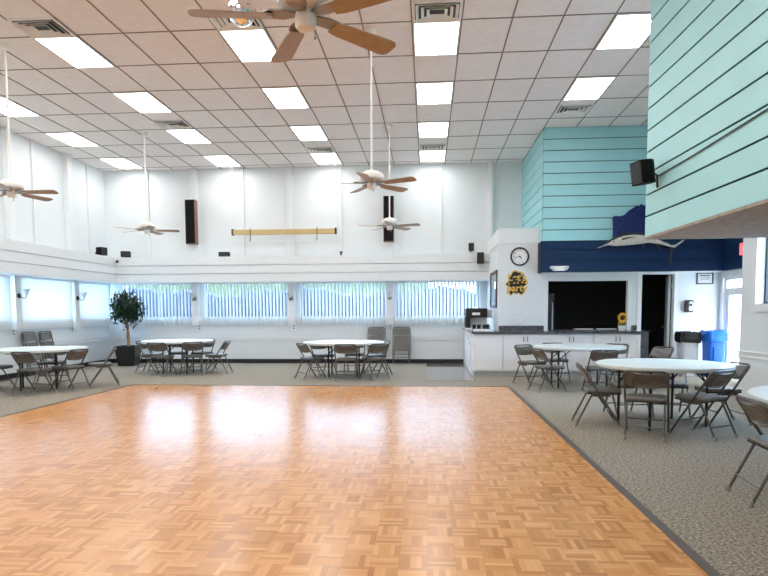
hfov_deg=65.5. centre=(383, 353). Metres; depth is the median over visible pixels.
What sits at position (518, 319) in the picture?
wall outlet
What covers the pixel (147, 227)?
ceiling fan
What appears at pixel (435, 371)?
floor
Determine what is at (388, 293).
wall sconce
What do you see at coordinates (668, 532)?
trim
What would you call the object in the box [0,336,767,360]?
trim
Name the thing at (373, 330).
folded chair
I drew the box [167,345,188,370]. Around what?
folding chair
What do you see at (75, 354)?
folding chair
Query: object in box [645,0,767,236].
wall
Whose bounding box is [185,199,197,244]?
speaker
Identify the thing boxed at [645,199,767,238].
ceiling
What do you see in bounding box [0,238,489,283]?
soffit
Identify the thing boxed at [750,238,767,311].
window
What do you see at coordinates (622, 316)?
sunflower
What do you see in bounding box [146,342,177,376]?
folding chair
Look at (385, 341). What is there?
folding chair
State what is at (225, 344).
folding chair
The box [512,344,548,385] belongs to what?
folding chair
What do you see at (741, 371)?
folding chair
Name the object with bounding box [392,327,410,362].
folded chair
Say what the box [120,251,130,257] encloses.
wall speaker
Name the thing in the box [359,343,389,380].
folding chair
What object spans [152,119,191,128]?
ceiling vent
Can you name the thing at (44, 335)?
folded chair
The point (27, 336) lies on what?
folded chair
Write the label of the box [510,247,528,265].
wall clock
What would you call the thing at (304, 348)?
folding chair
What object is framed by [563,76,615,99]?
recessed light
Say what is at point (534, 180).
wall
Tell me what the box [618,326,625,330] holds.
pot
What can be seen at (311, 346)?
folding chair
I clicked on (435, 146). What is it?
ceiling vent
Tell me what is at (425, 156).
recessed light
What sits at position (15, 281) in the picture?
trim
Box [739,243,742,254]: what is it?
exit sign
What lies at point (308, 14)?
ceiling fan
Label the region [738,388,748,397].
baseboard
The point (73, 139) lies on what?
recessed light
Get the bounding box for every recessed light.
[0,96,39,116]
[33,36,114,67]
[45,132,99,146]
[99,158,142,168]
[112,92,172,112]
[165,129,211,143]
[203,155,240,165]
[218,28,275,61]
[261,87,309,108]
[290,125,327,140]
[310,152,341,163]
[413,21,460,55]
[416,82,453,104]
[418,122,448,137]
[419,150,445,161]
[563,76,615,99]
[595,13,650,49]
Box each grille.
[101,247,107,254]
[121,252,129,255]
[630,161,642,184]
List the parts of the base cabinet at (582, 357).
door, door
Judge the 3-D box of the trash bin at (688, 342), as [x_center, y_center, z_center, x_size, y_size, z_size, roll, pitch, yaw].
[6.396,-0.001,12.550,0.432,0.931,0.456,0,4,4]
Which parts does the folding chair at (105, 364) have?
leg, seat, frame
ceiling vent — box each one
[7,17,74,37]
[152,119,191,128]
[209,9,262,30]
[305,146,334,153]
[412,0,462,22]
[419,143,446,150]
[554,103,593,114]
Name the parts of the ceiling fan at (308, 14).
blade, blade, blade, blade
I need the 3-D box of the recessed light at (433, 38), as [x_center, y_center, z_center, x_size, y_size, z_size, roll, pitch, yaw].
[0.744,-4.424,8.398,0.630,0.020,1.028,0,4,4]
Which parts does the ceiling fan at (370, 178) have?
blade, blade, blade, blade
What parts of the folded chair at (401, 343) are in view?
seat, backrest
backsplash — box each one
[499,326,543,330]
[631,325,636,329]
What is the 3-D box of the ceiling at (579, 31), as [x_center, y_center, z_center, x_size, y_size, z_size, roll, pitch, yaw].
[-0.718,-4.369,6.464,15.310,0.150,18.560,0,4,4]
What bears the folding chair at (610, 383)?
on the floor at (132, 480)
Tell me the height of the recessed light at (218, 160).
0.020 m
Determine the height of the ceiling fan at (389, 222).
2.175 m
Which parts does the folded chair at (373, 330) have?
seat, backrest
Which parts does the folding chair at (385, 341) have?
seat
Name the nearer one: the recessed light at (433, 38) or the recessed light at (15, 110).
the recessed light at (433, 38)
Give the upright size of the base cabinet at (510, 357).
0.895 m
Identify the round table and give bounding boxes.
[0,346,87,390]
[140,339,213,373]
[303,340,383,376]
[533,343,626,387]
[596,358,735,430]
[747,385,767,404]
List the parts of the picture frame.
picture glass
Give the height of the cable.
0.122 m
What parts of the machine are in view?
splash plate, water tank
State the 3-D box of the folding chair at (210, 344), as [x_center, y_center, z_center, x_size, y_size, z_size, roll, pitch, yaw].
[-4.313,0.026,14.278,0.464,0.736,0.532,1,4,18]
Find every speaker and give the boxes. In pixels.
[95,247,107,255]
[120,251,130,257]
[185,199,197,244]
[218,252,229,256]
[383,196,393,241]
[469,243,473,252]
[477,252,483,263]
[630,159,658,187]
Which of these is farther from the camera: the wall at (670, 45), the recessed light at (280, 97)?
the recessed light at (280, 97)
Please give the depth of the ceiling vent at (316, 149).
14.04 m
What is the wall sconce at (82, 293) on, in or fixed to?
attached to the wall at (48, 163)
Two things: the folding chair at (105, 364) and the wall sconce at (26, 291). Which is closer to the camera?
the folding chair at (105, 364)
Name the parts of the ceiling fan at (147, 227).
blade, blade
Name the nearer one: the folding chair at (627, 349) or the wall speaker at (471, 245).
the folding chair at (627, 349)
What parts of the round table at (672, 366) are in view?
leg, leg, leg, leg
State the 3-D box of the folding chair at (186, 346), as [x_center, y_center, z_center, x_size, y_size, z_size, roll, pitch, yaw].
[-4.218,0.103,13.161,0.464,0.736,0.532,-2,4,-26]
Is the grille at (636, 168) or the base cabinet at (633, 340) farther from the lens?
the base cabinet at (633, 340)
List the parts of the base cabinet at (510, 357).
door, door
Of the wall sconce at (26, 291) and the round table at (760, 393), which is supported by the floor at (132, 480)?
the round table at (760, 393)
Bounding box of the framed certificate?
[696,273,713,283]
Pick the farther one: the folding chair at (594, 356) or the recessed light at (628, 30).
the folding chair at (594, 356)
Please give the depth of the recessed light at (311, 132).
12.73 m
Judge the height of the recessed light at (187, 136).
0.020 m
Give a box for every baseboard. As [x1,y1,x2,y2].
[0,359,110,379]
[111,359,462,362]
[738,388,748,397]
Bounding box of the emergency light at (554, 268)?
[550,266,568,270]
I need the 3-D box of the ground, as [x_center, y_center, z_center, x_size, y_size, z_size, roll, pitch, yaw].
[0.559,1.112,7.574,60.000,0.050,75.000,0,4,4]
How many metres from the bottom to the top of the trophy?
1.300 m
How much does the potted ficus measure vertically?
2.007 m
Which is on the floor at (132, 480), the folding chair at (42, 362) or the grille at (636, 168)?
the folding chair at (42, 362)
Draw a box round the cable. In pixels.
[658,108,767,175]
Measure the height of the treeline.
3.928 m
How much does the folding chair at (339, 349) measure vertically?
0.736 m
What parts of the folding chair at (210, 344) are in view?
seat, backrest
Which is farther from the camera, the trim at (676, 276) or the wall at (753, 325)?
the trim at (676, 276)
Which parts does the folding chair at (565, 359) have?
seat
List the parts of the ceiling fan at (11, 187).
blade, blade, blade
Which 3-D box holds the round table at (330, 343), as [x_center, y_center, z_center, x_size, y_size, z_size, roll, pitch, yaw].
[-0.835,0.115,12.714,1.720,0.742,1.720,0,4,4]
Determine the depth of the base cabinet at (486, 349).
12.56 m
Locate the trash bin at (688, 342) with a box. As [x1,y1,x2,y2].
[674,331,701,375]
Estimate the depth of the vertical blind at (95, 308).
15.57 m
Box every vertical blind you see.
[0,274,12,329]
[20,276,74,328]
[79,281,111,326]
[119,283,191,324]
[201,282,287,324]
[297,282,385,324]
[394,281,481,324]
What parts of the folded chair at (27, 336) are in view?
backrest, seat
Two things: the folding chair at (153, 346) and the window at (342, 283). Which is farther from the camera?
the window at (342, 283)
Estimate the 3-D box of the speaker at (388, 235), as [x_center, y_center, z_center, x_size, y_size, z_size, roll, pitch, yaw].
[0.143,-3.287,15.474,0.270,1.540,0.275,0,4,4]
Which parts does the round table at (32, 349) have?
leg, leg, leg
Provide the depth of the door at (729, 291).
12.58 m
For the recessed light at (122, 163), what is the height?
0.020 m
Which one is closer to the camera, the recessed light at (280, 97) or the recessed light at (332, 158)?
the recessed light at (280, 97)
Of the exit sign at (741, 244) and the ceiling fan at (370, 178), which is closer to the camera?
the ceiling fan at (370, 178)
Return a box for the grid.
[0,0,650,170]
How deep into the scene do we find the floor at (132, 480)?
4.88 m
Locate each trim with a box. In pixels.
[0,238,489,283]
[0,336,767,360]
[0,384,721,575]
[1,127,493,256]
[10,275,393,329]
[487,228,539,253]
[540,272,721,373]
[543,269,736,272]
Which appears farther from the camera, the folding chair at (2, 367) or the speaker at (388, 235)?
the speaker at (388, 235)
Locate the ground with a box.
[731,333,739,364]
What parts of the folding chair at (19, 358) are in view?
leg, frame, leg, leg, seat, leg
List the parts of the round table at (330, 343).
leg, leg, leg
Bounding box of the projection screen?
[231,163,336,253]
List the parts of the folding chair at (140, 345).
backrest, frame, seat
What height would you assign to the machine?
0.550 m
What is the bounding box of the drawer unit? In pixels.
[640,330,651,357]
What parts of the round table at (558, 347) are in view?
leg, leg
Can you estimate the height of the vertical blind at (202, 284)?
1.150 m
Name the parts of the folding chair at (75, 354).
leg, seat, leg, leg, frame, leg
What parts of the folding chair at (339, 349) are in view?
seat, frame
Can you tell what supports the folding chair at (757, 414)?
on the floor at (132, 480)
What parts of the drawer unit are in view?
drawer, drawer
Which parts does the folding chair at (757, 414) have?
leg, backrest, frame, seat, leg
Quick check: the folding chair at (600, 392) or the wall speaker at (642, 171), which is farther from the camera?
the folding chair at (600, 392)
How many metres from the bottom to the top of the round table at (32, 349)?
0.742 m
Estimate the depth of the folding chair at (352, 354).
13.45 m
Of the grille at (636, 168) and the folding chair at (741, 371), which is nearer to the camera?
the grille at (636, 168)
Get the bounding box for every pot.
[114,345,140,365]
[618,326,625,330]
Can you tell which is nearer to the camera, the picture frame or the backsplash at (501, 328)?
the backsplash at (501, 328)
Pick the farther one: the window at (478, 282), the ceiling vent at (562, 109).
the window at (478, 282)
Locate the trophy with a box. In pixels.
[598,204,683,266]
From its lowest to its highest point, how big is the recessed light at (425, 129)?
0.020 m
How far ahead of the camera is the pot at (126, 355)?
15.35 m
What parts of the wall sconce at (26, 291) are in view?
lamp shade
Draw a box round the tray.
[473,329,490,330]
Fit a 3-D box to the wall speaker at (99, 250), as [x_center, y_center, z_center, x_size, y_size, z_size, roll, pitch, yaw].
[-7.252,-2.592,15.263,0.338,0.231,0.200,2,4,24]
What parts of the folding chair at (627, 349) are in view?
frame, backrest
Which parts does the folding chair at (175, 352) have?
seat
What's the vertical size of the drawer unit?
0.880 m
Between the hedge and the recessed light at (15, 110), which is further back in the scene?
the hedge
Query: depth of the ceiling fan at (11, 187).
8.60 m
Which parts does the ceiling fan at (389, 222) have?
blade, blade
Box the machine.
[464,306,492,329]
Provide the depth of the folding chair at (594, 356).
9.74 m
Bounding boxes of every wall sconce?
[17,289,29,297]
[76,292,87,299]
[189,293,196,300]
[386,292,391,299]
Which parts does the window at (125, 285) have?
sill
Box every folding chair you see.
[0,365,16,390]
[10,352,56,396]
[36,345,70,384]
[49,348,91,391]
[88,346,119,387]
[134,340,164,373]
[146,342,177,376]
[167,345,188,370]
[180,342,203,375]
[189,339,216,370]
[204,340,233,373]
[295,343,326,379]
[309,340,335,374]
[334,344,358,381]
[343,339,364,372]
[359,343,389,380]
[364,340,392,375]
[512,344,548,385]
[527,348,566,392]
[541,343,570,381]
[571,362,622,427]
[581,350,618,390]
[598,343,628,381]
[602,358,651,417]
[623,370,669,442]
[641,346,674,390]
[652,358,690,417]
[670,369,737,441]
[690,361,751,425]
[726,395,767,507]
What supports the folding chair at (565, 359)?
on the floor at (132, 480)
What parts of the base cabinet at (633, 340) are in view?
door, door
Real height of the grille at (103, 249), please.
0.176 m
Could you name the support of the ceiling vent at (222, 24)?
in the ceiling at (579, 31)
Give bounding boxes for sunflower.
[617,312,627,330]
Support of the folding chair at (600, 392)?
on the floor at (132, 480)
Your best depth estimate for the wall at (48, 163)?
14.04 m
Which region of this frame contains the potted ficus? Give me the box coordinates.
[109,289,146,365]
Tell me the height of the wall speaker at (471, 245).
0.231 m
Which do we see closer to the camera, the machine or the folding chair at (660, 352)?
the folding chair at (660, 352)
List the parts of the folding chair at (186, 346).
seat, frame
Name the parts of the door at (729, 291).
casing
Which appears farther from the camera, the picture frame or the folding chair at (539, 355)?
the picture frame
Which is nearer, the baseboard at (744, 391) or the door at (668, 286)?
the baseboard at (744, 391)
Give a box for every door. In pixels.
[662,275,671,348]
[719,270,741,362]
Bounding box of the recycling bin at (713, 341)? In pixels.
[700,330,728,375]
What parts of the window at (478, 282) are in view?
sill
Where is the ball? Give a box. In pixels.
[227,0,254,26]
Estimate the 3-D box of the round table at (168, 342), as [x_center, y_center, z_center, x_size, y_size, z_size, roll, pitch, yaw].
[-4.687,0.068,13.639,1.580,0.742,1.580,0,4,4]
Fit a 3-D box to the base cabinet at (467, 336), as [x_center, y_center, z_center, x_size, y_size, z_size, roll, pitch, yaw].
[2.316,-0.098,14.482,0.616,0.895,2.470,0,4,4]
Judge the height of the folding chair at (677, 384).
0.736 m
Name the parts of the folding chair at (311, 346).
backrest, seat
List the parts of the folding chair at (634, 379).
leg, backrest, seat, frame, leg, leg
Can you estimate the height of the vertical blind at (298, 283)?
1.150 m
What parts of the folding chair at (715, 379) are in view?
leg, hinge plate, seat, leg, leg, frame, leg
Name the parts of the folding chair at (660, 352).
frame, backrest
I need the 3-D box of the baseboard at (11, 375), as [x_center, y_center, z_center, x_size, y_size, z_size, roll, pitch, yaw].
[-8.220,0.835,7.370,0.020,0.110,18.340,0,4,4]
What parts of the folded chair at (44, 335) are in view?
backrest, seat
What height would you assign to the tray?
0.040 m
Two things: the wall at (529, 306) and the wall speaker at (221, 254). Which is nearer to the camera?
the wall at (529, 306)
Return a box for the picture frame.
[490,270,497,307]
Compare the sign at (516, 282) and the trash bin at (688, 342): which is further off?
the sign at (516, 282)
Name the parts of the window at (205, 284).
sill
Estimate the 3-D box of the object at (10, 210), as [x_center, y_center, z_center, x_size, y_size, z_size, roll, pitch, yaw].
[-4.244,-3.608,14.166,13.258,2.400,5.868,-3,5,-34]
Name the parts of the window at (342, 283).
sill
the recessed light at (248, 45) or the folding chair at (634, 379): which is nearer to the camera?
the folding chair at (634, 379)
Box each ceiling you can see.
[0,0,650,170]
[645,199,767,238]
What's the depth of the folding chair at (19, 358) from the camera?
9.93 m
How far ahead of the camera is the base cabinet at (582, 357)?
12.43 m
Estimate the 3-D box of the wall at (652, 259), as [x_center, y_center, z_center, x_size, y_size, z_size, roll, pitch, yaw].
[5.171,-1.959,11.201,3.860,0.655,3.380,0,4,4]
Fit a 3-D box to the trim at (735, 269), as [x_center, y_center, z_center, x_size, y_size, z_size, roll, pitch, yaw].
[5.192,-1.642,11.222,3.820,0.020,3.380,0,4,4]
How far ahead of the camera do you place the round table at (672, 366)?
6.95 m
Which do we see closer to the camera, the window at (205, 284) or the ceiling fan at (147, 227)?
the ceiling fan at (147, 227)
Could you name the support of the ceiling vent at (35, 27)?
in the ceiling at (579, 31)
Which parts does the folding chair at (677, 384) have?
frame, seat, leg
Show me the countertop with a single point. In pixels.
(607, 331)
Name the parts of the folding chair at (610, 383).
leg, seat, frame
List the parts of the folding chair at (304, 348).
frame, seat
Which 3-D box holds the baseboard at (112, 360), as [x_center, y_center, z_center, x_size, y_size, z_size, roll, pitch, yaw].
[-2.717,0.203,16.146,9.700,0.110,0.020,0,4,4]
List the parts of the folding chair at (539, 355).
frame, leg, seat, leg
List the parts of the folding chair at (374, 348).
seat, frame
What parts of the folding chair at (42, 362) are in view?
seat, frame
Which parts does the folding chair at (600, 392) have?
leg, leg, frame, hinge plate, seat, leg, leg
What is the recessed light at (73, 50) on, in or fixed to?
in the ceiling at (579, 31)
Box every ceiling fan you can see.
[0,42,58,201]
[116,131,179,234]
[187,0,395,62]
[339,27,416,192]
[358,125,419,230]
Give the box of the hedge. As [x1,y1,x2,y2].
[127,285,474,316]
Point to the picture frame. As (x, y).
(494, 275)
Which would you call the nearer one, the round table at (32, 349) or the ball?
the ball
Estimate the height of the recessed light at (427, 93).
0.020 m
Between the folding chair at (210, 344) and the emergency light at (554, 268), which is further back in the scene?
the folding chair at (210, 344)
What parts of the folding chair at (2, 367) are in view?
seat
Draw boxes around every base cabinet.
[464,330,470,371]
[471,334,502,375]
[502,334,547,375]
[548,334,593,375]
[593,334,640,375]
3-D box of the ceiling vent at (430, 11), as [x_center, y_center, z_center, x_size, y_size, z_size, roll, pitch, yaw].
[0.686,-4.357,7.617,0.630,0.045,0.500,0,4,4]
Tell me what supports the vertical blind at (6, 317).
attached to the wall at (48, 163)
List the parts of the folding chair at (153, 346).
frame, seat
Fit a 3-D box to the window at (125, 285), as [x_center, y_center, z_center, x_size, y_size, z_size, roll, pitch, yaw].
[-6.142,-1.459,16.334,1.980,1.010,0.140,0,4,4]
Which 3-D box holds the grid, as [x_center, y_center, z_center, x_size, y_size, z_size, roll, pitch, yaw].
[-0.792,-4.295,6.474,15.059,0.018,18.360,0,4,4]
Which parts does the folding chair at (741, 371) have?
seat, leg, leg, hinge plate, backrest, frame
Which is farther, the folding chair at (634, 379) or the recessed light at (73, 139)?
the recessed light at (73, 139)
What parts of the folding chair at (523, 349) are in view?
backrest, leg, frame, seat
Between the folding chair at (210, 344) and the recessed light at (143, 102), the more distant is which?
the folding chair at (210, 344)
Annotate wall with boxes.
[0,127,109,374]
[104,162,671,362]
[487,243,537,330]
[498,268,720,359]
[522,125,726,242]
[538,238,742,272]
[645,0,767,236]
[719,269,741,361]
[738,238,767,389]
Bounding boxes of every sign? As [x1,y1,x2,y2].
[505,270,527,295]
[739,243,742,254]
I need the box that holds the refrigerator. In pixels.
[548,294,553,328]
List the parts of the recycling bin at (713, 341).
panel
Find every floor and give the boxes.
[0,363,767,575]
[426,363,475,380]
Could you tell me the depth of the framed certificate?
12.79 m
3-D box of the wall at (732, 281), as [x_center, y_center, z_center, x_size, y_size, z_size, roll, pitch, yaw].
[7.287,-2.127,12.294,0.200,5.200,5.890,0,4,4]
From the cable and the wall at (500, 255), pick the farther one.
the wall at (500, 255)
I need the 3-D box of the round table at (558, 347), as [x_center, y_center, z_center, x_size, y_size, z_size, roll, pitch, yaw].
[3.536,0.227,10.811,1.600,0.742,1.600,0,4,4]
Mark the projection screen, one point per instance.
(284, 232)
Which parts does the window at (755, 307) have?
frame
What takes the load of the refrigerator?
on the floor
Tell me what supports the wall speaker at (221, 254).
attached to the wall at (316, 190)
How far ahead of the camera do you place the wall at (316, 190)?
15.83 m
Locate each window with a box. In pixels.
[125,285,191,318]
[205,284,286,318]
[300,283,384,317]
[397,282,478,317]
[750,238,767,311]
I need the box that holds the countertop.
[463,328,642,333]
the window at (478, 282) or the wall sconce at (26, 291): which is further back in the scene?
the window at (478, 282)
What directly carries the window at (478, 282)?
in the wall at (316, 190)
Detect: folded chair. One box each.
[21,332,42,375]
[38,331,58,373]
[367,327,385,362]
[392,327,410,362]
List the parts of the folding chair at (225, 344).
seat, frame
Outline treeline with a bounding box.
[129,283,425,295]
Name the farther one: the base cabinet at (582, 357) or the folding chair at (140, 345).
the folding chair at (140, 345)
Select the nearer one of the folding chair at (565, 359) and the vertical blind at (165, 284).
the folding chair at (565, 359)
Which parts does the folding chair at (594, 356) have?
seat, frame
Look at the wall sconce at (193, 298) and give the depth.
15.86 m
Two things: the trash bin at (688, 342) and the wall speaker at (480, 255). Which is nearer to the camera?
the trash bin at (688, 342)
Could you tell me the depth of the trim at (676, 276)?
12.92 m
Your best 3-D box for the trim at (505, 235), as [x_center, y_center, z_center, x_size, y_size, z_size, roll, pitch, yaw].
[3.049,-2.655,14.262,0.885,0.320,2.525,0,4,4]
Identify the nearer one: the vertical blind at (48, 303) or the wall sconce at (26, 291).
the wall sconce at (26, 291)
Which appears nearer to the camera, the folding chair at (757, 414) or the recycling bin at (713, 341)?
the folding chair at (757, 414)
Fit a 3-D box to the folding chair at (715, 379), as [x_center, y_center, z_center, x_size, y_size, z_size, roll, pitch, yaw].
[3.504,0.528,6.510,0.464,0.736,0.532,-2,5,-29]
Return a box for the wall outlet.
[515,317,520,322]

